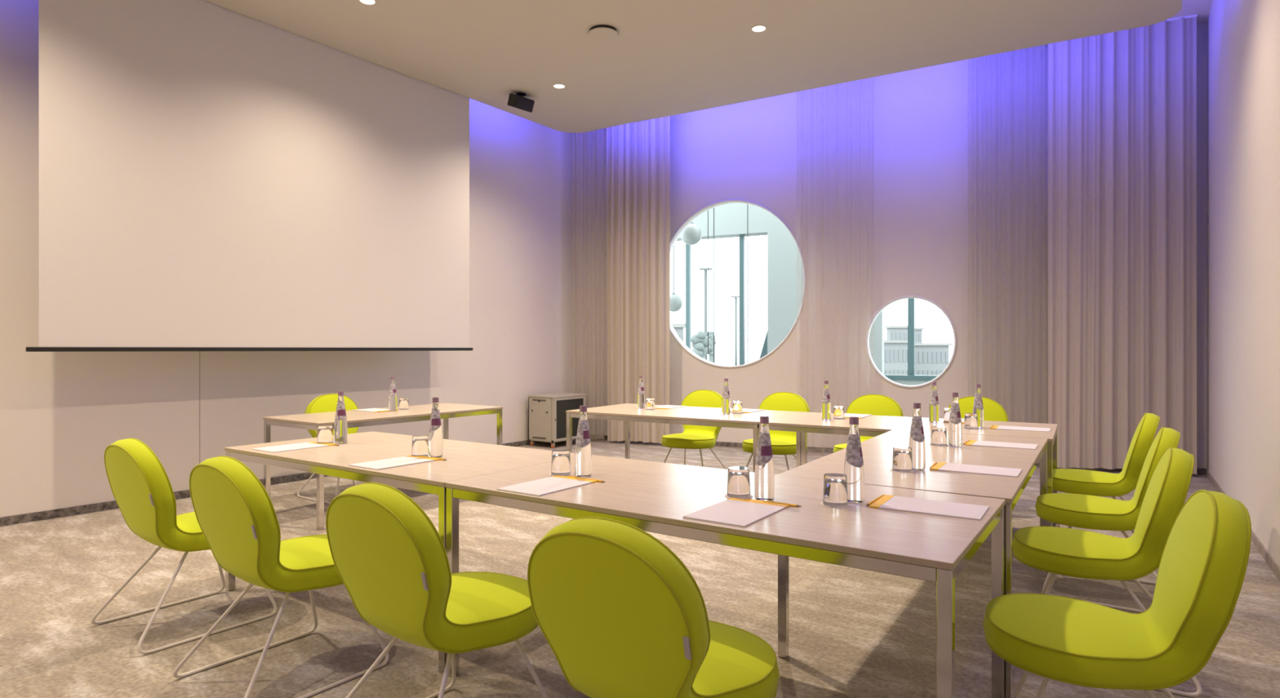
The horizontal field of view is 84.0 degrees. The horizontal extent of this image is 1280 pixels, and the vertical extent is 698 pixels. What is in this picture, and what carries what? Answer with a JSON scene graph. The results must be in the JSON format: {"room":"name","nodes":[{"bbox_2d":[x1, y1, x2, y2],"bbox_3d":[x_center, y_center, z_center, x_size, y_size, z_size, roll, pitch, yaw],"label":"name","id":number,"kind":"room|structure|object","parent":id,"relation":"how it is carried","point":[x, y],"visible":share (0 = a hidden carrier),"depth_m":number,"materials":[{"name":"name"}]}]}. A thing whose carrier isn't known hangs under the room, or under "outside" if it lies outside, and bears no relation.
{"room":"conference room","nodes":[
{"label":"conference room","id":0,"kind":"room"},
{"bbox_2d":[0,0,573,517],"bbox_3d":[-3.894,-1.000,6.010,0.150,4.500,10.339,0,0,36],"label":"wall","id":1,"kind":"structure","parent":0,"point":[60,412],"depth_m":6.38,"materials":[{"name":"white paint"}]},
{"bbox_2d":[199,351,199,463],"bbox_3d":[-3.758,-0.890,6.070,0.004,4.120,0.006,0,0,36],"label":"trim","id":2,"kind":"structure","parent":1,"relation":"attached to","point":[199,351],"depth_m":6.07,"materials":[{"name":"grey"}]},
{"bbox_2d":[0,440,546,526],"bbox_3d":[-3.833,1.219,5.965,0.022,0.062,10.039,0,0,36],"label":"baseboard","id":3,"kind":"structure","parent":1,"relation":"attached to","point":[42,515],"depth_m":5.44,"materials":[{"name":"stone"}]},
{"bbox_2d":[0,439,1279,697],"bbox_3d":[-0.332,1.300,4.419,7.895,0.100,12.000,0,0,36],"label":"floor","id":4,"kind":"structure","parent":0,"point":[854,633],"depth_m":3.25,"materials":[{"name":"carpet"}]},
{"bbox_2d":[90,438,277,653],"bbox_3d":[-2.069,0.820,3.295,0.550,0.861,0.630,0,0,36],"label":"chair","id":5,"kind":"object","parent":4,"relation":"on","point":[140,486],"visible":0.7,"depth_m":3.06,"materials":[{"name":"yellow fabric"}]},
{"bbox_2d":[173,455,389,697],"bbox_3d":[-1.359,0.820,2.774,0.550,0.861,0.630,0,0,36],"label":"chair","id":6,"kind":"object","parent":4,"relation":"on","point":[236,515],"visible":0.83,"depth_m":2.57,"materials":[{"name":"yellow fabric"}]},
{"bbox_2d":[297,393,358,504],"bbox_3d":[-2.489,0.820,6.049,0.630,0.861,0.550,0,0,36],"label":"chair","id":7,"kind":"object","parent":4,"relation":"on","point":[326,402],"visible":0.21,"depth_m":6.10,"materials":[{"name":"yellow fabric"}]},
{"bbox_2d":[262,403,502,530],"bbox_3d":[-2.018,0.880,5.805,0.765,0.740,1.710,0,0,36],"label":"conference table","id":8,"kind":"object","parent":4,"relation":"on","point":[311,421],"visible":0.57,"depth_m":5.35,"materials":[{"name":"laminate"}]},
{"bbox_2d":[352,408,388,412],"bbox_3d":[-2.195,0.507,5.901,0.326,0.006,0.206,0,0,36],"label":"notepad","id":9,"kind":"object","parent":8,"relation":"on","point":[371,410],"visible":0.82,"depth_m":5.87,"materials":[{"name":"white"}]},
{"bbox_2d":[388,377,397,411],"bbox_3d":[-2.026,0.369,5.829,0.067,0.282,0.067,0,0,-32],"label":"water bottle","id":10,"kind":"object","parent":8,"relation":"on","point":[393,403],"visible":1,"depth_m":5.80,"materials":[{"name":"clear"}]},
{"bbox_3d":[-1.987,0.509,5.985,0.097,0.002,0.097,0,0,36],"label":"coaster","id":11,"kind":"object","parent":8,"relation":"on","visible":0},
{"bbox_2d":[399,397,408,409],"bbox_3d":[-1.987,0.460,5.985,0.081,0.096,0.081,0,0,36],"label":"glass tumbler","id":12,"kind":"object","parent":11,"relation":"on","point":[403,402],"visible":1,"depth_m":5.95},
{"bbox_2d":[224,431,574,674],"bbox_3d":[-1.203,0.880,3.562,1.705,0.740,0.875,0,0,34],"label":"conference table","id":13,"kind":"object","parent":4,"relation":"on","point":[465,460],"visible":0.48,"depth_m":3.31,"materials":[{"name":"laminate"}]},
{"bbox_2d":[251,441,334,453],"bbox_3d":[-1.792,0.507,3.682,0.206,0.006,0.326,0,0,35],"label":"notepad","id":14,"kind":"object","parent":13,"relation":"on","point":[295,446],"visible":1,"depth_m":3.67,"materials":[{"name":"white paper"}]},
{"bbox_2d":[333,391,347,444],"bbox_3d":[-1.613,0.369,3.836,0.067,0.282,0.067,0,0,9],"label":"water bottle","id":15,"kind":"object","parent":13,"relation":"on","point":[340,428],"visible":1,"depth_m":3.81,"materials":[{"name":"clear glass"}]},
{"bbox_2d":[348,455,439,470],"bbox_3d":[-1.097,0.507,3.184,0.206,0.006,0.326,0,0,35],"label":"notepad","id":16,"kind":"object","parent":13,"relation":"on","point":[384,464],"visible":1,"depth_m":3.17,"materials":[{"name":"white"}]},
{"bbox_2d":[428,397,443,457],"bbox_3d":[-0.964,0.369,3.353,0.067,0.282,0.067,0,0,21],"label":"water bottle","id":17,"kind":"object","parent":13,"relation":"on","point":[435,430],"visible":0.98,"depth_m":3.33,"materials":[{"name":"clear"}]},
{"bbox_3d":[-1.697,0.509,3.835,0.097,0.002,0.097,0,0,36],"label":"coaster","id":18,"kind":"object","parent":13,"relation":"on","visible":0},
{"bbox_2d":[316,424,333,443],"bbox_3d":[-1.697,0.460,3.834,0.081,0.096,0.081,0,0,36],"label":"glass tumbler","id":19,"kind":"object","parent":18,"relation":"on","point":[325,432],"visible":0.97,"depth_m":3.80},
{"bbox_3d":[-1.043,0.509,3.379,0.097,0.002,0.097,0,0,36],"label":"coaster","id":20,"kind":"object","parent":13,"relation":"on","visible":0},
{"bbox_2d":[411,435,428,456],"bbox_3d":[-1.043,0.460,3.379,0.081,0.096,0.081,0,0,36],"label":"glass tumbler","id":21,"kind":"object","parent":20,"relation":"on","point":[420,447],"visible":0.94,"depth_m":3.35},
{"bbox_2d":[325,482,548,697],"bbox_3d":[-0.617,0.820,2.256,0.550,0.861,0.630,0,0,36],"label":"chair","id":22,"kind":"object","parent":4,"relation":"on","point":[391,559],"visible":0.94,"depth_m":2.05,"materials":[{"name":"yellow fabric"}]},
{"bbox_2d":[527,392,586,448],"bbox_3d":[-1.077,0.922,9.294,0.454,0.654,0.647,0,0,36],"label":"base cabinet","id":23,"kind":"object","parent":4,"relation":"on","point":[547,415],"visible":0.84,"depth_m":9.06,"materials":[{"name":"grey metal"}]},
{"bbox_2d":[527,516,779,697],"bbox_3d":[0.064,0.820,1.827,0.550,0.861,0.630,0,0,36],"label":"chair","id":24,"kind":"object","parent":4,"relation":"on","point":[620,615],"visible":1,"depth_m":1.61,"materials":[{"name":"yellow fabric"}]},
{"bbox_2d":[565,403,802,472],"bbox_3d":[0.352,0.880,5.828,1.697,0.740,0.930,0,0,32],"label":"conference table","id":25,"kind":"object","parent":4,"relation":"on","point":[628,412],"visible":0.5,"depth_m":5.62,"materials":[{"name":"laminate"}]},
{"bbox_2d":[637,375,644,408],"bbox_3d":[0.011,0.369,6.105,0.067,0.282,0.067,0,0,-5],"label":"water bottle","id":26,"kind":"object","parent":25,"relation":"on","point":[641,393],"visible":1,"depth_m":6.08,"materials":[{"name":"clear"}]},
{"bbox_2d":[655,404,686,408],"bbox_3d":[0.238,0.507,6.225,0.206,0.006,0.326,0,0,32],"label":"notepad","id":27,"kind":"object","parent":25,"relation":"on","point":[668,406],"visible":0.7,"depth_m":6.20,"materials":[{"name":"white"}]},
{"bbox_2d":[721,377,730,414],"bbox_3d":[0.674,0.369,5.562,0.067,0.282,0.067,0,0,-33],"label":"water bottle","id":28,"kind":"object","parent":25,"relation":"on","point":[726,402],"visible":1,"depth_m":5.54,"materials":[{"name":"clear"}]},
{"bbox_3d":[0.088,0.509,5.963,0.097,0.002,0.097,0,0,36],"label":"coaster","id":29,"kind":"object","parent":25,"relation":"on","visible":0},
{"bbox_2d":[645,397,655,409],"bbox_3d":[0.088,0.460,5.963,0.081,0.096,0.081,0,0,36],"label":"glass tumbler","id":30,"kind":"object","parent":29,"relation":"on","point":[650,402],"visible":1,"depth_m":5.93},
{"bbox_3d":[0.772,0.509,5.621,0.097,0.002,0.097,0,0,36],"label":"coaster","id":31,"kind":"object","parent":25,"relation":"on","visible":0},
{"bbox_2d":[732,400,742,413],"bbox_3d":[0.772,0.460,5.622,0.081,0.096,0.081,0,0,36],"label":"glass tumbler","id":32,"kind":"object","parent":31,"relation":"on","point":[737,408],"visible":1,"depth_m":5.59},
{"bbox_2d":[661,389,726,469],"bbox_3d":[0.492,0.820,6.603,0.550,0.861,0.630,0,0,32],"label":"chair","id":33,"kind":"object","parent":4,"relation":"on","point":[693,437],"visible":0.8,"depth_m":6.64,"materials":[{"name":"yellow fabric"}]},
{"bbox_2d":[444,454,1005,697],"bbox_3d":[0.247,0.880,2.565,1.809,0.740,0.875,0,0,35],"label":"conference table","id":34,"kind":"object","parent":4,"relation":"on","point":[650,496],"visible":0.66,"depth_m":2.22,"materials":[{"name":"laminate"}]},
{"bbox_2d":[497,475,596,496],"bbox_3d":[-0.342,0.507,2.649,0.206,0.006,0.326,0,0,35],"label":"notepad","id":35,"kind":"object","parent":34,"relation":"on","point":[539,487],"visible":1,"depth_m":2.63,"materials":[{"name":"white"}]},
{"bbox_2d":[574,405,591,476],"bbox_3d":[-0.228,0.369,2.857,0.067,0.282,0.067,0,0,-13],"label":"water bottle","id":36,"kind":"object","parent":34,"relation":"on","point":[583,454],"visible":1,"depth_m":2.83,"materials":[{"name":"clear"}]},
{"bbox_2d":[683,497,789,527],"bbox_3d":[0.306,0.507,2.223,0.206,0.006,0.326,0,0,35],"label":"notepad","id":37,"kind":"object","parent":34,"relation":"on","point":[742,513],"visible":1,"depth_m":2.20,"materials":[{"name":"white"}]},
{"bbox_2d":[724,493,752,498],"bbox_3d":[0.342,0.509,2.461,0.097,0.002,0.097,0,0,36],"label":"coaster","id":38,"kind":"object","parent":34,"relation":"on","point":[726,495],"visible":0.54,"depth_m":2.43,"materials":[{"name":"white"}]},
{"bbox_2d":[727,466,750,497],"bbox_3d":[0.342,0.460,2.461,0.081,0.096,0.081,0,0,36],"label":"glass tumbler","id":39,"kind":"object","parent":38,"relation":"on","point":[738,477],"visible":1,"depth_m":2.43,"materials":[{"name":"glass"}]},
{"bbox_2d":[754,415,774,501],"bbox_3d":[0.422,0.369,2.410,0.067,0.282,0.067,0,0,27],"label":"water bottle","id":40,"kind":"object","parent":34,"relation":"on","point":[764,473],"visible":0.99,"depth_m":2.39,"materials":[{"name":"clear"}]},
{"bbox_2d":[746,498,801,506],"bbox_3d":[0.440,0.506,2.337,0.190,0.008,0.008,0,0,32],"label":"pencil","id":41,"kind":"object","parent":34,"relation":"on","point":[789,504],"visible":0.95,"depth_m":2.32,"materials":[{"name":"orange"}]},
{"bbox_2d":[820,502,850,507],"bbox_3d":[0.640,0.509,2.328,0.097,0.002,0.097,0,0,36],"label":"coaster","id":42,"kind":"object","parent":34,"relation":"on","point":[821,503],"visible":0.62,"depth_m":2.29,"materials":[{"name":"white"}]},
{"bbox_2d":[822,472,848,506],"bbox_3d":[0.640,0.460,2.328,0.081,0.096,0.081,0,0,36],"label":"glass tumbler","id":43,"kind":"object","parent":42,"relation":"on","point":[835,493],"visible":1,"depth_m":2.30,"materials":[{"name":"glass"}]},
{"bbox_2d":[844,416,864,502],"bbox_3d":[0.716,0.369,2.380,0.067,0.282,0.067,0,0,-40],"label":"water bottle","id":44,"kind":"object","parent":34,"relation":"on","point":[854,462],"visible":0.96,"depth_m":2.36,"materials":[{"name":"clear"}]},
{"bbox_2d":[868,494,989,520],"bbox_3d":[0.929,0.507,2.286,0.326,0.006,0.206,0,0,33],"label":"notepad","id":45,"kind":"object","parent":34,"relation":"on","point":[952,509],"visible":1,"depth_m":2.27,"materials":[{"name":"white"}]},
{"bbox_3d":[-0.321,0.509,2.893,0.097,0.002,0.097,0,0,36],"label":"coaster","id":46,"kind":"object","parent":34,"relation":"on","visible":0},
{"bbox_2d":[551,448,570,475],"bbox_3d":[-0.321,0.460,2.893,0.081,0.096,0.081,0,0,36],"label":"glass tumbler","id":47,"kind":"object","parent":46,"relation":"on","point":[561,458],"visible":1,"depth_m":2.86,"materials":[{"name":"glass"}]},
{"bbox_2d":[742,391,809,470],"bbox_3d":[1.188,0.820,6.252,0.550,0.861,0.630,0,0,32],"label":"chair","id":48,"kind":"object","parent":4,"relation":"on","point":[783,442],"visible":0.51,"depth_m":6.33,"materials":[{"name":"yellow fabric"}]},
{"bbox_2d":[833,394,902,453],"bbox_3d":[1.895,0.820,5.918,0.550,0.861,0.630,0,0,32],"label":"chair","id":49,"kind":"object","parent":4,"relation":"on","point":[869,404],"visible":0.29,"depth_m":6.07,"materials":[{"name":"yellow fabric"}]},
{"bbox_2d":[758,411,1057,526],"bbox_3d":[1.833,0.880,4.906,1.787,0.740,0.930,0,0,32],"label":"conference table","id":50,"kind":"object","parent":4,"relation":"on","point":[805,423],"visible":0.49,"depth_m":4.78,"materials":[{"name":"laminate"}]},
{"bbox_2d":[821,380,831,420],"bbox_3d":[1.337,0.369,5.106,0.067,0.282,0.067,0,0,-8],"label":"water bottle","id":51,"kind":"object","parent":50,"relation":"on","point":[826,404],"visible":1,"depth_m":5.08,"materials":[{"name":"clear"}]},
{"bbox_2d":[832,413,871,418],"bbox_3d":[1.615,0.507,5.399,0.206,0.006,0.326,0,0,32],"label":"notepad","id":52,"kind":"object","parent":50,"relation":"on","point":[846,415],"visible":0.76,"depth_m":5.43,"materials":[{"name":"white"}]},
{"bbox_2d":[928,382,939,422],"bbox_3d":[2.041,0.369,4.934,0.067,0.282,0.067,0,0,-9],"label":"water bottle","id":53,"kind":"object","parent":50,"relation":"on","point":[934,410],"visible":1,"depth_m":4.91,"materials":[{"name":"clear"}]},
{"bbox_2d":[972,383,983,427],"bbox_3d":[2.191,0.369,4.606,0.067,0.282,0.067,0,0,-38],"label":"water bottle","id":54,"kind":"object","parent":50,"relation":"on","point":[978,408],"visible":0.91,"depth_m":4.58,"materials":[{"name":"clear"}]},
{"bbox_2d":[990,425,1051,431],"bbox_3d":[2.428,0.507,4.534,0.326,0.006,0.206,0,0,33],"label":"notepad","id":55,"kind":"object","parent":50,"relation":"on","point":[994,427],"visible":1,"depth_m":4.52,"materials":[{"name":"white"}]},
{"bbox_3d":[1.449,0.509,5.185,0.097,0.002,0.097,0,0,36],"label":"coaster","id":56,"kind":"object","parent":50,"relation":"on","visible":0},
{"bbox_2d":[832,404,844,419],"bbox_3d":[1.449,0.460,5.185,0.081,0.096,0.081,0,0,36],"label":"glass tumbler","id":57,"kind":"object","parent":56,"relation":"on","point":[838,410],"visible":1,"depth_m":5.15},
{"bbox_3d":[2.115,0.509,4.543,0.097,0.002,0.097,0,0,36],"label":"coaster","id":58,"kind":"object","parent":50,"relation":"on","visible":0},
{"bbox_2d":[964,413,977,429],"bbox_3d":[2.115,0.460,4.543,0.081,0.096,0.081,0,0,36],"label":"glass tumbler","id":59,"kind":"object","parent":58,"relation":"on","point":[971,420],"visible":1,"depth_m":4.51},
{"bbox_3d":[2.140,0.509,4.913,0.097,0.002,0.097,0,0,36],"label":"coaster","id":60,"kind":"object","parent":50,"relation":"on","visible":0},
{"bbox_2d":[943,408,951,422],"bbox_3d":[2.140,0.460,4.913,0.081,0.096,0.081,0,0,36],"label":"glass tumbler","id":61,"kind":"object","parent":60,"relation":"on","point":[946,411],"visible":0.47,"depth_m":4.89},
{"bbox_2d":[777,429,1048,697],"bbox_3d":[1.434,0.880,3.460,0.850,0.740,1.920,0,0,33],"label":"conference table","id":62,"kind":"object","parent":4,"relation":"on","point":[877,451],"visible":0.56,"depth_m":2.96,"materials":[{"name":"laminate"}]},
{"bbox_2d":[889,468,915,472],"bbox_3d":[1.098,0.509,2.977,0.097,0.002,0.097,0,0,36],"label":"coaster","id":63,"kind":"object","parent":62,"relation":"on","point":[913,471],"visible":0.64,"depth_m":2.95,"materials":[{"name":"white"}]},
{"bbox_2d":[892,446,912,471],"bbox_3d":[1.098,0.460,2.977,0.081,0.096,0.081,0,0,36],"label":"glass tumbler","id":64,"kind":"object","parent":63,"relation":"on","point":[902,461],"visible":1,"depth_m":2.94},
{"bbox_2d":[908,402,925,470],"bbox_3d":[1.175,0.369,3.015,0.067,0.282,0.067,0,0,-28],"label":"water bottle","id":65,"kind":"object","parent":62,"relation":"on","point":[917,438],"visible":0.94,"depth_m":2.99,"materials":[{"name":"clear"}]},
{"bbox_2d":[948,391,962,446],"bbox_3d":[1.655,0.369,3.734,0.067,0.282,0.067,0,0,-7],"label":"water bottle","id":66,"kind":"object","parent":62,"relation":"on","point":[955,429],"visible":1,"depth_m":3.71,"materials":[{"name":"clear"}]},
{"bbox_2d":[930,462,1022,477],"bbox_3d":[1.416,0.507,2.995,0.326,0.006,0.206,0,0,33],"label":"notepad","id":67,"kind":"object","parent":62,"relation":"on","point":[941,466],"visible":1,"depth_m":2.97,"materials":[{"name":"white"}]},
{"bbox_2d":[964,440,1038,449],"bbox_3d":[1.917,0.507,3.769,0.326,0.006,0.206,0,0,33],"label":"notepad","id":68,"kind":"object","parent":62,"relation":"on","point":[972,442],"visible":1,"depth_m":3.76,"materials":[{"name":"white"}]},
{"bbox_3d":[1.583,0.509,3.768,0.097,0.002,0.097,0,0,36],"label":"coaster","id":69,"kind":"object","parent":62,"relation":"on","visible":0},
{"bbox_2d":[930,426,946,445],"bbox_3d":[1.583,0.460,3.768,0.081,0.096,0.081,0,0,36],"label":"glass tumbler","id":70,"kind":"object","parent":69,"relation":"on","point":[939,433],"visible":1,"depth_m":3.74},
{"bbox_2d":[947,395,1008,422],"bbox_3d":[2.641,0.820,5.654,0.550,0.861,0.630,0,0,32],"label":"chair","id":71,"kind":"object","parent":4,"relation":"on","point":[993,411],"visible":0.16,"depth_m":5.78,"materials":[{"name":"yellow fabric"}]},
{"bbox_2d":[1052,412,1159,527],"bbox_3d":[2.896,0.820,4.482,0.630,0.861,0.550,0,0,36],"label":"chair","id":72,"kind":"object","parent":4,"relation":"on","point":[1083,482],"visible":0.75,"depth_m":4.29,"materials":[{"name":"yellow fabric"}]},
{"bbox_2d":[1012,447,1202,697],"bbox_3d":[1.889,0.820,2.930,0.630,0.861,0.550,0,0,34],"label":"chair","id":73,"kind":"object","parent":4,"relation":"on","point":[1068,552],"visible":0.91,"depth_m":2.75,"materials":[{"name":"yellow fabric"}]},
{"bbox_2d":[1035,426,1180,613],"bbox_3d":[2.402,0.820,3.673,0.630,0.861,0.550,0,0,36],"label":"chair","id":74,"kind":"object","parent":4,"relation":"on","point":[1075,510],"visible":0.82,"depth_m":3.51,"materials":[{"name":"yellow fabric"}]},
{"bbox_2d":[982,489,1251,697],"bbox_3d":[1.342,0.820,2.055,0.630,0.861,0.550,0,0,29],"label":"chair","id":75,"kind":"object","parent":4,"relation":"on","point":[1204,561],"visible":1,"depth_m":1.89,"materials":[{"name":"yellow fabric"}]},
{"bbox_2d":[680,222,702,244],"bbox_3d":[0.741,-2.327,10.296,0.310,1.645,0.310,0,0,36],"label":"globe pendant","id":76,"kind":"object","parent":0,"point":[691,234],"visible":0.84,"depth_m":10.19,"materials":[{"name":"grey"}]},
{"bbox_2d":[204,0,1182,133],"bbox_3d":[-0.763,-2.830,3.842,6.445,0.140,9.560,0,0,36],"label":"ceiling","id":77,"kind":"structure","parent":0,"point":[666,58],"depth_m":6.34,"materials":[{"name":"grey paint"}]},
{"bbox_2d":[358,0,377,4],"bbox_3d":[-2.157,-2.757,5.628,0.140,0.009,0.140,0,0,36],"label":"recessed light","id":78,"kind":"object","parent":77,"relation":"in","point":[364,2],"visible":1,"depth_m":5.65,"materials":[{"name":"grey"}]},
{"bbox_2d":[506,91,534,112],"bbox_3d":[-1.285,-2.669,7.684,0.174,0.182,0.250,0,0,42],"label":"ceiling speaker","id":79,"kind":"object","parent":77,"relation":"attached to","point":[517,100],"visible":1,"depth_m":7.62,"materials":[{"name":"black plastic"}]},
{"bbox_2d":[515,96,533,111],"bbox_3d":[-1.236,-2.633,7.640,0.043,0.103,0.226,0,0,42],"label":"grille","id":80,"kind":"object","parent":79,"relation":"attached to","point":[522,103],"depth_m":7.63,"materials":[{"name":"black metal"}]},
{"bbox_2d":[588,24,617,40],"bbox_3d":[-0.319,-2.739,6.168,0.256,0.043,0.256,0,0,36],"label":"ceiling disc","id":81,"kind":"object","parent":77,"relation":"attached to","point":[600,32],"visible":1,"depth_m":6.12,"materials":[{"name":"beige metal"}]},
{"bbox_2d":[751,24,767,32],"bbox_3d":[1.023,-2.757,6.118,0.140,0.009,0.140,0,0,36],"label":"recessed light","id":82,"kind":"object","parent":77,"relation":"in","point":[758,28],"visible":1,"depth_m":6.11,"materials":[{"name":"grey"}]},
{"bbox_2d":[719,364,739,365],"bbox_3d":[67.060,7.400,156.785,376.853,0.300,374.124,0,0,36],"label":"floor","id":83,"kind":"structure","parent":0,"point":[719,364],"depth_m":332.41,"materials":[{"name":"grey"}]},
{"bbox_2d":[671,323,685,342],"bbox_3d":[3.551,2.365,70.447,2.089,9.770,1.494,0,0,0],"label":"building","id":84,"kind":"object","parent":83,"relation":"on","point":[678,327],"visible":0.07,"depth_m":70.00,"materials":[{"name":"grey"}]},
{"bbox_2d":[691,330,710,359],"bbox_3d":[3.776,3.051,44.958,1.202,8.402,1.141,0,0,36],"label":"tree","id":85,"kind":"object","parent":83,"relation":"on","point":[700,340],"visible":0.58,"depth_m":44.70,"materials":[{"name":"grey plant"}]},
{"bbox_2d":[698,267,712,359],"bbox_3d":[5.548,0.212,60.000,1.100,14.077,0.260,0,0,0],"label":"street lamp","id":86,"kind":"object","parent":83,"relation":"on","point":[705,269],"visible":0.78,"depth_m":59.89,"materials":[{"name":"grey metal"}]},
{"bbox_2d":[705,330,715,363],"bbox_3d":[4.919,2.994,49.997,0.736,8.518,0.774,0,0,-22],"label":"tree","id":87,"kind":"object","parent":83,"relation":"on","point":[710,333],"visible":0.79,"depth_m":49.76,"materials":[{"name":"grey plant"}]},
{"bbox_2d":[730,296,739,365],"bbox_3d":[10.127,0.844,75.000,1.100,12.812,0.260,0,0,0],"label":"street lamp","id":88,"kind":"object","parent":83,"relation":"on","point":[735,297],"visible":0.6,"depth_m":74.90,"materials":[{"name":"grey metal"}]},
{"bbox_2d":[884,340,907,374],"bbox_3d":[32.038,3.073,91.326,5.019,8.355,3.251,0,0,0],"label":"building","id":89,"kind":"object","parent":83,"relation":"on","point":[895,352],"visible":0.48,"depth_m":89.99,"materials":[{"name":"grey"}]},
{"bbox_2d":[884,325,907,340],"bbox_3d":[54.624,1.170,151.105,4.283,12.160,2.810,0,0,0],"label":"building","id":90,"kind":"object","parent":83,"relation":"on","point":[893,332],"visible":0.38,"depth_m":150.01,"materials":[{"name":"grey"}]},
{"bbox_2d":[914,327,924,342],"bbox_3d":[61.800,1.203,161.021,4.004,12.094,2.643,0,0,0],"label":"building","id":91,"kind":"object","parent":83,"relation":"on","point":[917,331],"visible":0.22,"depth_m":160.00,"materials":[{"name":"grey"}]},
{"bbox_2d":[914,342,951,375],"bbox_3d":[38.871,3.236,96.446,5.420,8.027,3.492,0,0,0],"label":"building","id":92,"kind":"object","parent":83,"relation":"on","point":[930,358],"visible":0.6,"depth_m":95.00,"materials":[{"name":"grey"}]},
{"bbox_2d":[676,203,930,385],"bbox_3d":[2.849,-0.850,10.888,12.509,4.600,0.300,0,0,24],"label":"wall","id":93,"kind":"structure","parent":0,"point":[785,273],"depth_m":11.05,"materials":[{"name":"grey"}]},
{"bbox_2d":[759,332,767,359],"bbox_3d":[2.198,-0.135,11.628,0.629,1.149,0.120,0,0,24],"label":"brace","id":94,"kind":"object","parent":93,"relation":"attached to","point":[764,351],"visible":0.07,"depth_m":11.63,"materials":[{"name":"teal"}]},
{"bbox_2d":[685,234,937,380],"bbox_3d":[2.825,-0.564,10.833,12.509,2.527,0.220,0,0,24],"label":"window","id":95,"kind":"structure","parent":93,"relation":"in","point":[910,376],"depth_m":11.34,"materials":[{"name":"teal"}]},
{"bbox_2d":[573,22,1206,468],"bbox_3d":[2.370,-1.000,8.589,7.509,4.500,0.110,0,0,24],"label":"wall","id":96,"kind":"structure","parent":0,"point":[870,178],"depth_m":8.38,"materials":[{"name":"white paint"}]},
{"bbox_2d":[670,199,806,368],"bbox_3d":[1.161,-0.832,9.125,1.950,2.150,0.136,0,0,24],"label":"window frame","id":97,"kind":"structure","parent":96,"relation":"in","point":[694,215],"depth_m":9.13,"materials":[{"name":"white paint"}]},
{"bbox_2d":[590,434,1205,475],"bbox_3d":[2.347,1.220,8.537,7.509,0.060,0.022,0,0,24],"label":"baseboard","id":98,"kind":"structure","parent":96,"relation":"attached to","point":[827,450],"depth_m":8.66,"materials":[{"name":"stone"}]},
{"bbox_2d":[865,295,956,387],"bbox_3d":[3.134,-0.084,8.245,0.984,1.066,0.136,0,0,24],"label":"window","id":99,"kind":"structure","parent":96,"relation":"in","point":[890,302],"depth_m":8.22,"materials":[{"name":"white paint"}]},
{"bbox_2d":[998,0,1213,53],"bbox_3d":[-0.332,-3.300,4.419,7.895,0.100,12.000,0,0,36],"label":"ceiling","id":100,"kind":"structure","parent":0,"point":[1202,8],"depth_m":6.82,"materials":[{"name":"white paint"}]},
{"bbox_2d":[25,0,472,351],"bbox_3d":[-2.976,-1.611,6.308,0.028,3.258,3.847,0,0,36],"label":"projection screen","id":101,"kind":"object","parent":100,"relation":"hanging from","point":[212,177],"visible":0.98,"depth_m":5.83,"materials":[{"name":"white fabric"}]},
{"bbox_2d":[570,128,604,439],"bbox_3d":[-0.701,-1.012,9.578,0.522,4.474,0.042,0,0,23],"label":"curtain","id":102,"kind":"object","parent":100,"relation":"hanging from","point":[584,134],"visible":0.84,"depth_m":9.57,"materials":[{"name":"white fabric"}]},
{"bbox_2d":[606,115,670,444],"bbox_3d":[-0.027,-1.012,9.282,0.891,4.473,0.090,0,0,23],"label":"curtain","id":103,"kind":"object","parent":100,"relation":"hanging from","point":[638,153],"visible":0.91,"depth_m":9.29,"materials":[{"name":"white fabric"}]},
{"bbox_2d":[670,244,682,311],"bbox_3d":[0.512,-1.856,10.782,0.270,2.588,0.270,0,0,36],"label":"globe pendant","id":104,"kind":"object","parent":100,"relation":"hanging from","point":[676,301],"visible":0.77,"depth_m":10.69,"materials":[{"name":"grey"}]},
{"bbox_2d":[971,44,1043,422],"bbox_3d":[3.898,-1.011,7.579,0.732,4.476,0.043,0,0,23],"label":"curtain","id":105,"kind":"object","parent":100,"relation":"hanging from","point":[1042,46],"visible":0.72,"depth_m":7.61,"materials":[{"name":"white fabric"}]},
{"bbox_2d":[1048,14,1196,474],"bbox_3d":[4.836,-1.007,7.172,1.263,4.483,0.069,0,0,24],"label":"curtain","id":106,"kind":"object","parent":100,"relation":"hanging from","point":[1122,104],"visible":0.93,"depth_m":7.17,"materials":[{"name":"white fabric"}]},
{"bbox_2d":[1206,0,1279,567],"bbox_3d":[2.514,-1.000,2.290,0.155,4.500,11.759,0,0,34],"label":"wall","id":107,"kind":"structure","parent":0,"point":[1243,36],"depth_m":4.90,"materials":[{"name":"white paint"}]},
{"bbox_2d":[1205,468,1279,581],"bbox_3d":[2.446,1.220,2.326,0.022,0.060,11.436,0,0,34],"label":"baseboard","id":108,"kind":"structure","parent":107,"relation":"attached to","point":[1257,543],"depth_m":4.33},
{"bbox_3d":[2.444,1.500,9.980,12.754,0.100,4.942,0,0,36],"label":"floor","id":109,"kind":"structure","parent":0,"visible":0},
{"bbox_2d":[707,209,708,360],"bbox_3d":[1.011,-0.850,10.559,0.014,4.600,0.016,0,0,36],"label":"steel cable","id":110,"kind":"object","parent":109,"relation":"on","point":[708,210],"visible":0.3,"depth_m":10.55,"materials":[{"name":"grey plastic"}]},
{"bbox_2d":[713,207,714,363],"bbox_3d":[1.061,-0.850,10.208,0.014,4.600,0.016,0,0,36],"label":"steel cable","id":111,"kind":"object","parent":109,"relation":"on","point":[713,207],"visible":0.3,"depth_m":10.20,"materials":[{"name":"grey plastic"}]},
{"bbox_2d":[746,204,748,363],"bbox_3d":[1.546,-0.850,10.211,0.014,4.600,0.016,0,0,36],"label":"window frame","id":112,"kind":"structure","parent":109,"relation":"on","point":[747,204],"depth_m":10.21,"materials":[{"name":"grey metal"}]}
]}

